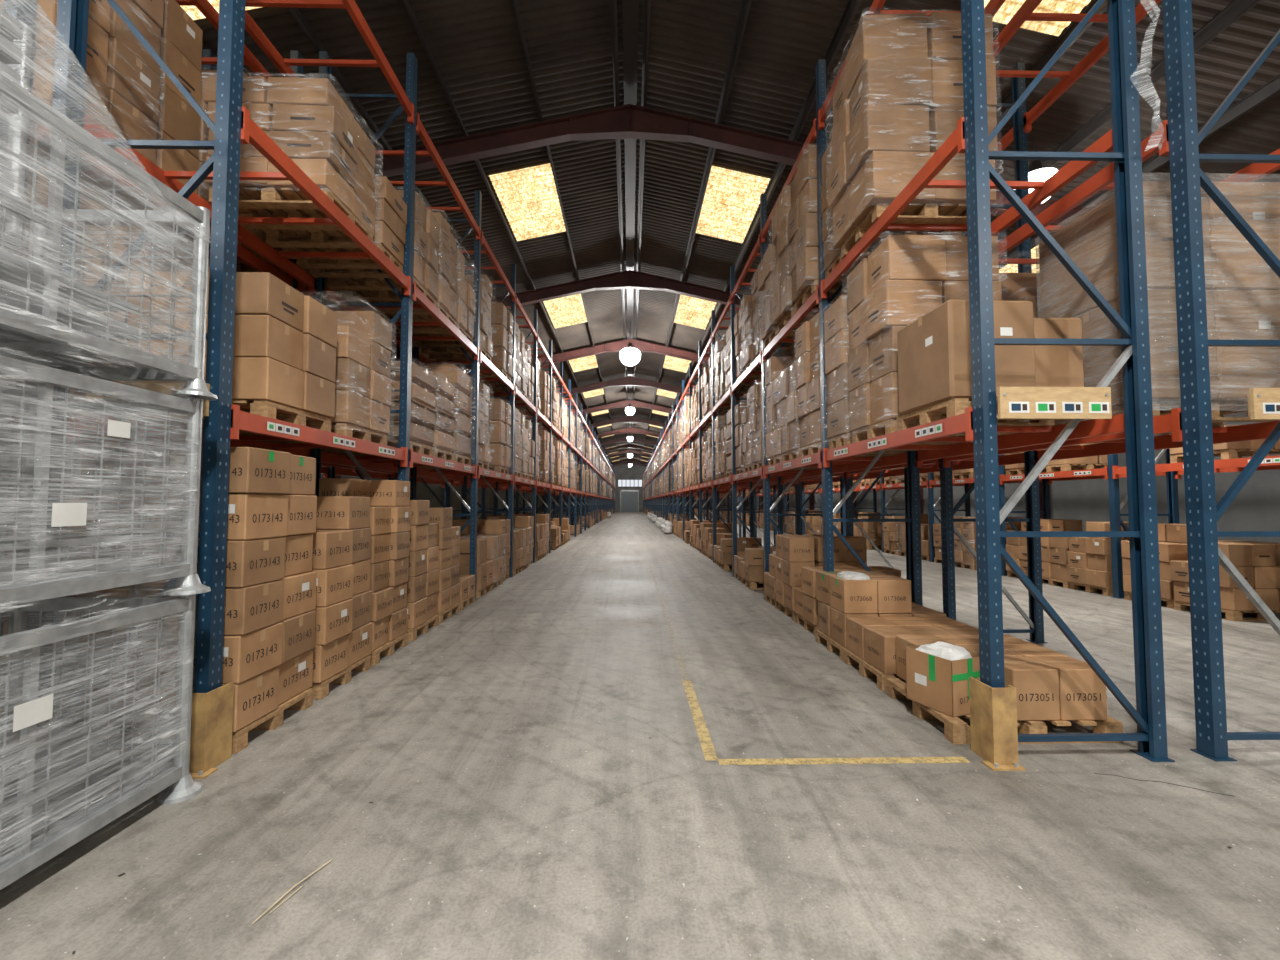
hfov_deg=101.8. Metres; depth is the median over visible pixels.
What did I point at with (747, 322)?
carton
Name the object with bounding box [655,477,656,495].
carton
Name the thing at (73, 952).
debris
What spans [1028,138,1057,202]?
lamp
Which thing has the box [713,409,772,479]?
carton
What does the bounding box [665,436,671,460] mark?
carton
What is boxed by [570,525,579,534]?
carton
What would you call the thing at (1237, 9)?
roof
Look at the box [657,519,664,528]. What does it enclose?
sacks
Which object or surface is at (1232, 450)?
carton
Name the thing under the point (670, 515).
carton
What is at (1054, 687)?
carton
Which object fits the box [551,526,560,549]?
carton
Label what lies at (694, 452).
carton
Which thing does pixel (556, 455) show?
carton
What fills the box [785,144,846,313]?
carton
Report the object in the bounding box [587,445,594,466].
carton
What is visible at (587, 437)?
carton
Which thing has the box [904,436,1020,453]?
carton
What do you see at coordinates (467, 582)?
carton
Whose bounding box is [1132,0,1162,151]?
strip
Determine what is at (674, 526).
carton
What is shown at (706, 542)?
carton
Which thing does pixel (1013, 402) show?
board
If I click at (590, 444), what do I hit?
carton
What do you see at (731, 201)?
window
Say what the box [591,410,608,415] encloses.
window
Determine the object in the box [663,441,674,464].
carton
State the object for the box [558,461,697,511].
wall
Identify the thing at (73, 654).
carton
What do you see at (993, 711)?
guard
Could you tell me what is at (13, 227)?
film-wrapped steel stillages
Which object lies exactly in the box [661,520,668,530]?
sacks
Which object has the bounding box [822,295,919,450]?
carton
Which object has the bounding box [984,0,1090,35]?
window
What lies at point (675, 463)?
carton
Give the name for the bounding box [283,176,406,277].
carton
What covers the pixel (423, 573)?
carton
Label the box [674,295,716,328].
window
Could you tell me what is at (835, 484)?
carton
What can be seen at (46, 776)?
film-wrapped steel stillages
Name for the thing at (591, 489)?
carton
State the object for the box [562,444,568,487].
carton
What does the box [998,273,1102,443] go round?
carton
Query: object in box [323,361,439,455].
carton
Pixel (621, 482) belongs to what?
window
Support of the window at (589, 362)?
attached to the ceiling
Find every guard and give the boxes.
[189,681,233,778]
[969,677,1025,770]
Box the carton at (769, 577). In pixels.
[764,554,777,608]
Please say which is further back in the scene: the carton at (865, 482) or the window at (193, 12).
the carton at (865, 482)
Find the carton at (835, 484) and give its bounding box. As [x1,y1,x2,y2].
[833,476,839,487]
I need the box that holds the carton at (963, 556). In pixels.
[933,517,1040,569]
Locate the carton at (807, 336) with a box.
[794,312,903,456]
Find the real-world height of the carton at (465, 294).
1.356 m
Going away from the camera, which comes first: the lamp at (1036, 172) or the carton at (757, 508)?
the lamp at (1036, 172)
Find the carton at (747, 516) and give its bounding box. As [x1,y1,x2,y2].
[741,513,748,525]
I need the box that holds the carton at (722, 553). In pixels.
[714,537,761,570]
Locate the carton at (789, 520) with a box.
[785,510,808,533]
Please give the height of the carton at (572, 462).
1.596 m
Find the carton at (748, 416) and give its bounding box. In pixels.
[735,381,818,473]
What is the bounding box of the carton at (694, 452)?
[689,439,702,485]
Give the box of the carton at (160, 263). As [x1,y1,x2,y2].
[110,241,209,430]
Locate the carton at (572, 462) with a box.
[565,452,576,489]
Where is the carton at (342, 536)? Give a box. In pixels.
[309,496,371,699]
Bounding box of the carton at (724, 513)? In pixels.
[722,508,726,521]
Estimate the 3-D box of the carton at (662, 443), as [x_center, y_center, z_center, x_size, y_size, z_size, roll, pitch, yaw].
[2.089,-1.759,37.198,1.216,1.656,2.459,0,-3,-1]
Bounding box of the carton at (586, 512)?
[586,512,599,522]
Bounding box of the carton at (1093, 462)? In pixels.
[1005,442,1107,474]
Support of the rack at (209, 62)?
on the floor
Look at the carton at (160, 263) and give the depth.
4.70 m
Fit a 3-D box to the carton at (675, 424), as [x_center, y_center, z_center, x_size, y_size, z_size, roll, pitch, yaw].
[2.329,-2.205,26.423,1.194,1.596,2.492,0,-3,-1]
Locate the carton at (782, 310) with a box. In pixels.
[769,186,818,332]
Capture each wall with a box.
[11,444,552,519]
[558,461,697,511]
[705,411,1279,542]
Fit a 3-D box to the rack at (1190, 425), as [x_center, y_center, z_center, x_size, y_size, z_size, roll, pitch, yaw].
[3.307,0.208,46.608,1.140,6.900,86.550,0,-3,-1]
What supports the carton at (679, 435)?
on the rack at (970, 137)
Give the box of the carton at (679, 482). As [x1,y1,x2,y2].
[677,452,681,489]
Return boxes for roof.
[149,0,1279,462]
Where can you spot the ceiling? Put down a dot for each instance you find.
(476, 47)
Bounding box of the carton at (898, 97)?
[826,10,1003,258]
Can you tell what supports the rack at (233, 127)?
on the floor
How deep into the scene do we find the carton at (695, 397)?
18.30 m
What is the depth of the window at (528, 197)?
12.00 m
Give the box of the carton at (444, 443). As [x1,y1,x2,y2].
[429,372,459,460]
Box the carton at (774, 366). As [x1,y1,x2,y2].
[763,357,796,465]
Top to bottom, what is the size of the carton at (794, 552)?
1.126 m
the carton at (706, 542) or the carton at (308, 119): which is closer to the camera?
the carton at (308, 119)
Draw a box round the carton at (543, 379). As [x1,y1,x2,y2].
[515,358,549,422]
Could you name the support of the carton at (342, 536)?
on the floor
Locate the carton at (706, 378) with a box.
[701,356,730,422]
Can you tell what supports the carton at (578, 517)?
on the floor
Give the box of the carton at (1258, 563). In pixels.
[1121,524,1279,620]
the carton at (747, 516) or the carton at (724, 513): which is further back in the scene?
the carton at (724, 513)
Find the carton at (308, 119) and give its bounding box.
[198,73,383,247]
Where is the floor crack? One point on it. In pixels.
(1094, 773)
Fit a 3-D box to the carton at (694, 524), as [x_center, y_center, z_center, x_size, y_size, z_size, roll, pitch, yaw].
[2.425,1.914,18.135,1.095,0.976,2.420,0,-3,-1]
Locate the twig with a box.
[252,859,331,924]
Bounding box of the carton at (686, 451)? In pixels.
[683,448,689,487]
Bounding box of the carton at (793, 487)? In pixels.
[785,486,794,490]
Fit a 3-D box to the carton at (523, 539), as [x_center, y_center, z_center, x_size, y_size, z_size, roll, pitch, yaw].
[-3.274,1.530,12.631,1.172,1.256,2.433,0,-3,-1]
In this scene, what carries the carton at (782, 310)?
on the rack at (970, 137)
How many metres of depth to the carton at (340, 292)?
7.04 m
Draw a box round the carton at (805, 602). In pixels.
[794,563,900,636]
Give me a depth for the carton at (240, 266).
5.46 m
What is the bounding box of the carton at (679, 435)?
[677,412,689,446]
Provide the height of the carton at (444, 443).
1.196 m
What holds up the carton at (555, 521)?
on the floor
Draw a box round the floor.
[0,512,1279,959]
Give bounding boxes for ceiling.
[154,0,1279,464]
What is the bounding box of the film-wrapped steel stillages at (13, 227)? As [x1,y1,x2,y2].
[0,21,31,626]
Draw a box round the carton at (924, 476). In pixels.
[884,467,933,483]
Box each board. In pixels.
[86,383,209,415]
[997,387,1111,418]
[1247,388,1279,419]
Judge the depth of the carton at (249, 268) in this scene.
6.30 m
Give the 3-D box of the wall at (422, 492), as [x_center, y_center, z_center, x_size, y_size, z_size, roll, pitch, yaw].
[-13.865,0.186,39.772,0.200,6.340,104.000,0,-3,-1]
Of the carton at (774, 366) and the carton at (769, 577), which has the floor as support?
the carton at (769, 577)
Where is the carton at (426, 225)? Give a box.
[326,190,442,310]
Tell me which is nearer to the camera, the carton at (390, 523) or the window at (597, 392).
the carton at (390, 523)
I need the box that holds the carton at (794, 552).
[775,534,866,620]
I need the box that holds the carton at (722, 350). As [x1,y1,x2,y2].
[713,323,756,407]
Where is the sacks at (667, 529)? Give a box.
[663,522,672,533]
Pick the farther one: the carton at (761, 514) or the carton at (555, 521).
the carton at (761, 514)
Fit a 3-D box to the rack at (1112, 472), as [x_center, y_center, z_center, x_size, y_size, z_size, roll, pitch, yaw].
[7.856,1.360,46.645,1.140,4.600,86.550,0,-3,-1]
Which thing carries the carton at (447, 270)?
on the rack at (233, 127)
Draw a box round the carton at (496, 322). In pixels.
[421,275,513,384]
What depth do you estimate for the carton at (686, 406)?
20.66 m
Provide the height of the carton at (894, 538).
1.256 m
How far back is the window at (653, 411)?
40.25 m
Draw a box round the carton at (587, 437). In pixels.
[577,435,589,461]
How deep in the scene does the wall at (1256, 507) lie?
13.70 m
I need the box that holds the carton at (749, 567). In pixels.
[734,546,775,588]
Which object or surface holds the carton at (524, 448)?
on the rack at (233, 127)
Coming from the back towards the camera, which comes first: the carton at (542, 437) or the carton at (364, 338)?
the carton at (542, 437)
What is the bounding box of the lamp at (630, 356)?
[620,342,640,365]
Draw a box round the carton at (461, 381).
[417,364,475,464]
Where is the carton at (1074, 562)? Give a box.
[1006,519,1128,595]
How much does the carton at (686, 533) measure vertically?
0.476 m
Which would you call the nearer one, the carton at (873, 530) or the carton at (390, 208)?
the carton at (390, 208)
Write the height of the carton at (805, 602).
0.796 m
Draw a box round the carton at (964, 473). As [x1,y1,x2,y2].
[934,454,1016,480]
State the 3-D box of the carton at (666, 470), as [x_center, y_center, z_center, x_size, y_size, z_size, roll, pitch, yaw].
[2.162,-0.029,31.717,1.216,1.656,2.459,0,-3,-1]
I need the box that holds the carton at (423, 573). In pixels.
[376,500,438,640]
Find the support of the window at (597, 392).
attached to the ceiling
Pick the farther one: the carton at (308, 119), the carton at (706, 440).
the carton at (706, 440)
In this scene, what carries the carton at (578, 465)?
on the rack at (233, 127)
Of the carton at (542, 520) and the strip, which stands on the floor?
the carton at (542, 520)
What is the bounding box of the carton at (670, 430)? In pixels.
[668,427,676,457]
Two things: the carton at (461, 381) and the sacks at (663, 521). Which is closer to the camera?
the carton at (461, 381)
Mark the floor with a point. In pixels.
(652, 848)
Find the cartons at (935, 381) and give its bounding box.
[897,299,1084,432]
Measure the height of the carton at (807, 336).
1.756 m
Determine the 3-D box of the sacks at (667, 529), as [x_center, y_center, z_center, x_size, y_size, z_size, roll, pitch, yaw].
[1.438,2.477,27.002,0.502,0.634,0.734,0,-3,-1]
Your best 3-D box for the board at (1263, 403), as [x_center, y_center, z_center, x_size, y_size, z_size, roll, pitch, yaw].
[4.262,-0.484,3.326,0.750,0.200,0.062,0,-3,-1]
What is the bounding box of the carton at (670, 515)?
[669,514,687,521]
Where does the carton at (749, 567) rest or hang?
on the floor
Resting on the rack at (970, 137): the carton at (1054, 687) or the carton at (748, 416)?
the carton at (748, 416)
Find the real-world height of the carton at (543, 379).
1.556 m
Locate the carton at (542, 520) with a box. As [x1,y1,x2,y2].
[513,514,548,561]
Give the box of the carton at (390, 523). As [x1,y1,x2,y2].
[319,478,410,665]
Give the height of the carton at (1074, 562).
1.256 m
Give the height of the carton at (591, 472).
1.556 m
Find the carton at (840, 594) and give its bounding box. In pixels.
[815,570,945,661]
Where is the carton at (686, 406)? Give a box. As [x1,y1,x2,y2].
[683,396,706,442]
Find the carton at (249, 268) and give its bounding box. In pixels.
[245,264,337,308]
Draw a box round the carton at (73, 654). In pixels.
[0,498,81,727]
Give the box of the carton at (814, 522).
[805,510,820,534]
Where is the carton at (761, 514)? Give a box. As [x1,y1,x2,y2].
[759,508,777,528]
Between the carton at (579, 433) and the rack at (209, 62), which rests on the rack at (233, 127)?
the carton at (579, 433)
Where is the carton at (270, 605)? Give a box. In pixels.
[74,447,316,754]
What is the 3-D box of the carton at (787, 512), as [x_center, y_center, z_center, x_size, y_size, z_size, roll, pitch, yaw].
[8.163,2.255,29.038,1.172,1.256,2.433,0,-3,-1]
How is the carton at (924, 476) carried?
on the rack at (1112, 472)
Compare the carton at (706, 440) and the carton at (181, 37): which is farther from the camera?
the carton at (706, 440)
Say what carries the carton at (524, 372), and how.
on the rack at (233, 127)
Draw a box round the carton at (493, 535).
[452,519,510,597]
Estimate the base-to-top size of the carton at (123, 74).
1.796 m
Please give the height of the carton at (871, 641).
0.458 m
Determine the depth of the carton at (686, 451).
21.35 m
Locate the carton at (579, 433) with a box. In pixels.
[566,417,581,453]
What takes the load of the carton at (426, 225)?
on the rack at (233, 127)
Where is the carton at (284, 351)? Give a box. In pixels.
[122,272,337,433]
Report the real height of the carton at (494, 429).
1.556 m
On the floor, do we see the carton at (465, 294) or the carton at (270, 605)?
the carton at (270, 605)
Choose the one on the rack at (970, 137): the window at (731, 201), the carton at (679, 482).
the carton at (679, 482)
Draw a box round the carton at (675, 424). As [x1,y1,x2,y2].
[673,418,681,451]
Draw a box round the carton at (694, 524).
[690,520,720,550]
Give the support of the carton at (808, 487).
on the rack at (1112, 472)
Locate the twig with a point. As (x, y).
(259, 917)
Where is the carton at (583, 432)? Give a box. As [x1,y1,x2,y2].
[573,430,584,455]
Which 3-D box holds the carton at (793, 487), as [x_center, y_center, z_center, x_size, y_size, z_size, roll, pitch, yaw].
[8.245,-0.062,26.443,1.087,1.256,2.426,0,-3,-1]
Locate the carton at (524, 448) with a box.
[480,408,534,479]
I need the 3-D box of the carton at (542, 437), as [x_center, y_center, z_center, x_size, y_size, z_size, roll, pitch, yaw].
[-3.400,-0.748,15.436,1.148,1.656,2.462,0,-3,-1]
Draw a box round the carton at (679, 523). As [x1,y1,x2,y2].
[677,521,689,538]
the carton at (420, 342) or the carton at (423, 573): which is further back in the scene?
the carton at (420, 342)
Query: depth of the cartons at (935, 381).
3.78 m
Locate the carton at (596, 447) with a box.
[590,447,597,468]
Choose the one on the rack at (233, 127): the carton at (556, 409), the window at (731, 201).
the carton at (556, 409)
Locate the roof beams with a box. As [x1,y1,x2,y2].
[335,104,1091,518]
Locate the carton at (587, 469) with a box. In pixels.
[577,465,588,492]
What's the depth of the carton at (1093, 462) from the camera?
9.93 m
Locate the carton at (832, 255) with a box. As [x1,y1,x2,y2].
[821,142,874,282]
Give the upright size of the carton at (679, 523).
0.736 m
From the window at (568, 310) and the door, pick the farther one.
the door
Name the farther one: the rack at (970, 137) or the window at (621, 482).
the window at (621, 482)
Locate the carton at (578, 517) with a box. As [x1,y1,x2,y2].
[577,516,592,527]
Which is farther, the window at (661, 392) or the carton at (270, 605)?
the window at (661, 392)
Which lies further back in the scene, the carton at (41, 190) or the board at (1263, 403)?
the carton at (41, 190)
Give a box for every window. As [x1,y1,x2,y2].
[181,0,260,19]
[489,163,565,240]
[543,293,586,328]
[569,355,597,371]
[583,388,603,397]
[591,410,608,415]
[618,479,642,486]
[652,410,667,415]
[656,389,676,398]
[663,355,690,372]
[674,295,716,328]
[696,166,769,242]
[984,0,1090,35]
[999,245,1039,272]
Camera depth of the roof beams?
9.62 m
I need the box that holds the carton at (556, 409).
[525,377,561,433]
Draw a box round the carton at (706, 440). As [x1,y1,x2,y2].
[702,428,711,483]
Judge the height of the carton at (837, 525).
1.256 m
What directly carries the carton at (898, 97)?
on the rack at (970, 137)
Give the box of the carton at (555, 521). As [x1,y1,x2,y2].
[551,518,569,545]
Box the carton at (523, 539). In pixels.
[487,516,533,575]
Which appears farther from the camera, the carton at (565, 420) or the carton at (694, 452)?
the carton at (565, 420)
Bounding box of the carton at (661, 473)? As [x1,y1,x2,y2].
[661,473,664,494]
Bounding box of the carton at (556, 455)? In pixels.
[551,435,561,485]
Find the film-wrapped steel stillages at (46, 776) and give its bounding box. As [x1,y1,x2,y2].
[0,0,217,889]
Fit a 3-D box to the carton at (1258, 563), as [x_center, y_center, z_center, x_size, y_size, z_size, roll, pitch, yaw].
[8.527,1.320,7.868,1.094,1.256,1.605,0,-3,-1]
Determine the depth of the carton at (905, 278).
4.62 m
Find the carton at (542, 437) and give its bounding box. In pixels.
[501,422,549,482]
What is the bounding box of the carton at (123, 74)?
[0,0,167,188]
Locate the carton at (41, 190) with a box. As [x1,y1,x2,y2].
[17,167,148,421]
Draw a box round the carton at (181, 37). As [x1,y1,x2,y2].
[89,0,211,239]
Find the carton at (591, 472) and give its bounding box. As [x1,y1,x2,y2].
[591,472,594,494]
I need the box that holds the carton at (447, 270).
[369,210,461,330]
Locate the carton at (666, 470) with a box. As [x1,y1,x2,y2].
[665,465,671,492]
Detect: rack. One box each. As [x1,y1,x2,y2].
[0,0,596,688]
[27,0,614,750]
[643,0,1174,761]
[662,0,1279,761]
[694,434,1279,598]
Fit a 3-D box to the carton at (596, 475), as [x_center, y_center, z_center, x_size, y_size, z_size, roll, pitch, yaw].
[-3.845,0.325,39.722,1.198,1.656,2.458,0,-3,-1]
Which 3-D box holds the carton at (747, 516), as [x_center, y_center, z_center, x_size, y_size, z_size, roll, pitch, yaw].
[7.988,2.613,37.132,1.087,1.256,2.426,0,-3,-1]
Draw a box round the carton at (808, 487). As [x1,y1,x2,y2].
[805,484,819,489]
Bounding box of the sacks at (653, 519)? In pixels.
[651,515,656,522]
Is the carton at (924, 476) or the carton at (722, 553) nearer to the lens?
the carton at (722, 553)
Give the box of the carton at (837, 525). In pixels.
[821,513,857,535]
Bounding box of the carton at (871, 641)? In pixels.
[844,616,978,690]
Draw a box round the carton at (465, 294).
[392,246,476,346]
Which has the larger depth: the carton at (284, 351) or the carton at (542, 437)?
the carton at (542, 437)
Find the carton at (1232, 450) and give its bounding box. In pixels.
[1170,425,1279,462]
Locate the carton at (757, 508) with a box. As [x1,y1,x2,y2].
[757,508,762,527]
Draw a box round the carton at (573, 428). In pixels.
[558,408,575,446]
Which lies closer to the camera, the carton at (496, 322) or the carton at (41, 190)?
the carton at (41, 190)
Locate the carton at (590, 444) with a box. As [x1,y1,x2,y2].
[577,444,591,462]
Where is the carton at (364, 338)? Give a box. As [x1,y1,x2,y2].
[239,293,395,444]
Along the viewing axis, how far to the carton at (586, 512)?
41.50 m
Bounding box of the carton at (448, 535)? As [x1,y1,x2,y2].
[429,508,459,623]
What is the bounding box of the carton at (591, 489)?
[590,469,592,493]
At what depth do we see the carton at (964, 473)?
12.90 m
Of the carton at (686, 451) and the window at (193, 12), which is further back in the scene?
the carton at (686, 451)
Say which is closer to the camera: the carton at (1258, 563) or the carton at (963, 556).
the carton at (1258, 563)
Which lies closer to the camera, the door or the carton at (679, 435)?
the carton at (679, 435)
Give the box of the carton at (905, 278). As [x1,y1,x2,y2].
[842,232,1007,444]
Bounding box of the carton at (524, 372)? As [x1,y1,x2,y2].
[471,323,533,406]
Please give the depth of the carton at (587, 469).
31.11 m
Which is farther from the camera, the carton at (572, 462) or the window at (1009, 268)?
the carton at (572, 462)
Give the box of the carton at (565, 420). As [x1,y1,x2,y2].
[552,395,568,440]
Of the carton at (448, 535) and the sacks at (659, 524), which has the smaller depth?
the carton at (448, 535)
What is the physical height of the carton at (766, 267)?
1.416 m
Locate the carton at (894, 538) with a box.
[883,514,941,560]
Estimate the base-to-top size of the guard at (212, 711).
0.470 m
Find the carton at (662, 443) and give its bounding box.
[661,443,662,466]
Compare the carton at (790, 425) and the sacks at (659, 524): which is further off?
the sacks at (659, 524)
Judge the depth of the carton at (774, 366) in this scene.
8.29 m
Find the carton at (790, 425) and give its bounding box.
[778,362,860,461]
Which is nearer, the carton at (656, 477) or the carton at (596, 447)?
the carton at (596, 447)
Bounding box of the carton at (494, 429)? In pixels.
[418,383,510,473]
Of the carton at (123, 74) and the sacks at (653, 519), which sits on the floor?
the sacks at (653, 519)
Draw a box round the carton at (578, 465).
[577,463,584,491]
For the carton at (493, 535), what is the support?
on the floor
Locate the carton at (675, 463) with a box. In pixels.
[674,461,676,490]
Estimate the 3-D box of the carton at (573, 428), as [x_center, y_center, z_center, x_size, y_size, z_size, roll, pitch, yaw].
[-3.563,-2.309,23.603,1.184,1.556,2.470,0,-3,-1]
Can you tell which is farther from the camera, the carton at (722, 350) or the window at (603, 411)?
the window at (603, 411)
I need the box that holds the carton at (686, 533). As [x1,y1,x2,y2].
[684,531,689,543]
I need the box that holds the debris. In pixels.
[72,603,1253,953]
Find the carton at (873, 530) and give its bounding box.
[853,512,881,549]
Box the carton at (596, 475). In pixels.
[595,475,597,494]
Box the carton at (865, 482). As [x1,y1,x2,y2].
[853,478,889,485]
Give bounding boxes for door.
[620,490,638,511]
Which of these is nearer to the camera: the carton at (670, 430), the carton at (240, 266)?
the carton at (240, 266)
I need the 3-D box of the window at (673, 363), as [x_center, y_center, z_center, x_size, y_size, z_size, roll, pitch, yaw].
[1.814,-5.827,25.897,1.290,0.312,2.750,0,-3,-1]
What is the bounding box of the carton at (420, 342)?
[399,334,445,363]
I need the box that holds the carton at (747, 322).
[734,270,795,385]
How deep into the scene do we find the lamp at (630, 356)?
20.56 m
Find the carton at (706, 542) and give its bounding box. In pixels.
[700,523,737,559]
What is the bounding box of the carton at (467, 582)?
[459,575,474,609]
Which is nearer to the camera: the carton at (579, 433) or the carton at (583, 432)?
the carton at (579, 433)
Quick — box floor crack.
[1094,773,1234,796]
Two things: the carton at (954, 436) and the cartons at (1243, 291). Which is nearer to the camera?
the cartons at (1243, 291)
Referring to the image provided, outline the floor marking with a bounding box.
[682,680,969,764]
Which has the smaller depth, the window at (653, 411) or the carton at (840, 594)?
the carton at (840, 594)
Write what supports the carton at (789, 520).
on the floor
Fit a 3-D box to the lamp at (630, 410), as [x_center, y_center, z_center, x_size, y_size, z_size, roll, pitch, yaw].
[-0.653,-5.033,34.249,0.600,1.521,0.600,0,-3,-1]
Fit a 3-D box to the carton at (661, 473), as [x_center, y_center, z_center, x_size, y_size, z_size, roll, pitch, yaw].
[2.100,0.240,37.122,1.224,1.596,2.488,0,-3,-1]
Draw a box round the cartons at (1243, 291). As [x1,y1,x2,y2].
[1036,172,1279,433]
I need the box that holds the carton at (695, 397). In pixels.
[691,382,711,431]
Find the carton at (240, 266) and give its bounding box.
[149,70,285,274]
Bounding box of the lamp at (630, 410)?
[626,404,634,414]
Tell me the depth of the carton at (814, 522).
23.28 m
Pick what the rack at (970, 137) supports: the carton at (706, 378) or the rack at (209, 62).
the carton at (706, 378)
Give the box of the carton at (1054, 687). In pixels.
[886,635,1123,743]
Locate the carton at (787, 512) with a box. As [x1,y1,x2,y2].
[770,509,791,531]
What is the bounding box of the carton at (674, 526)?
[672,518,695,535]
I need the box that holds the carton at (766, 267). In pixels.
[758,245,797,348]
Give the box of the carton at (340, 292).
[337,290,360,310]
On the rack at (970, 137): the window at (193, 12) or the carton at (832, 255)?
the carton at (832, 255)

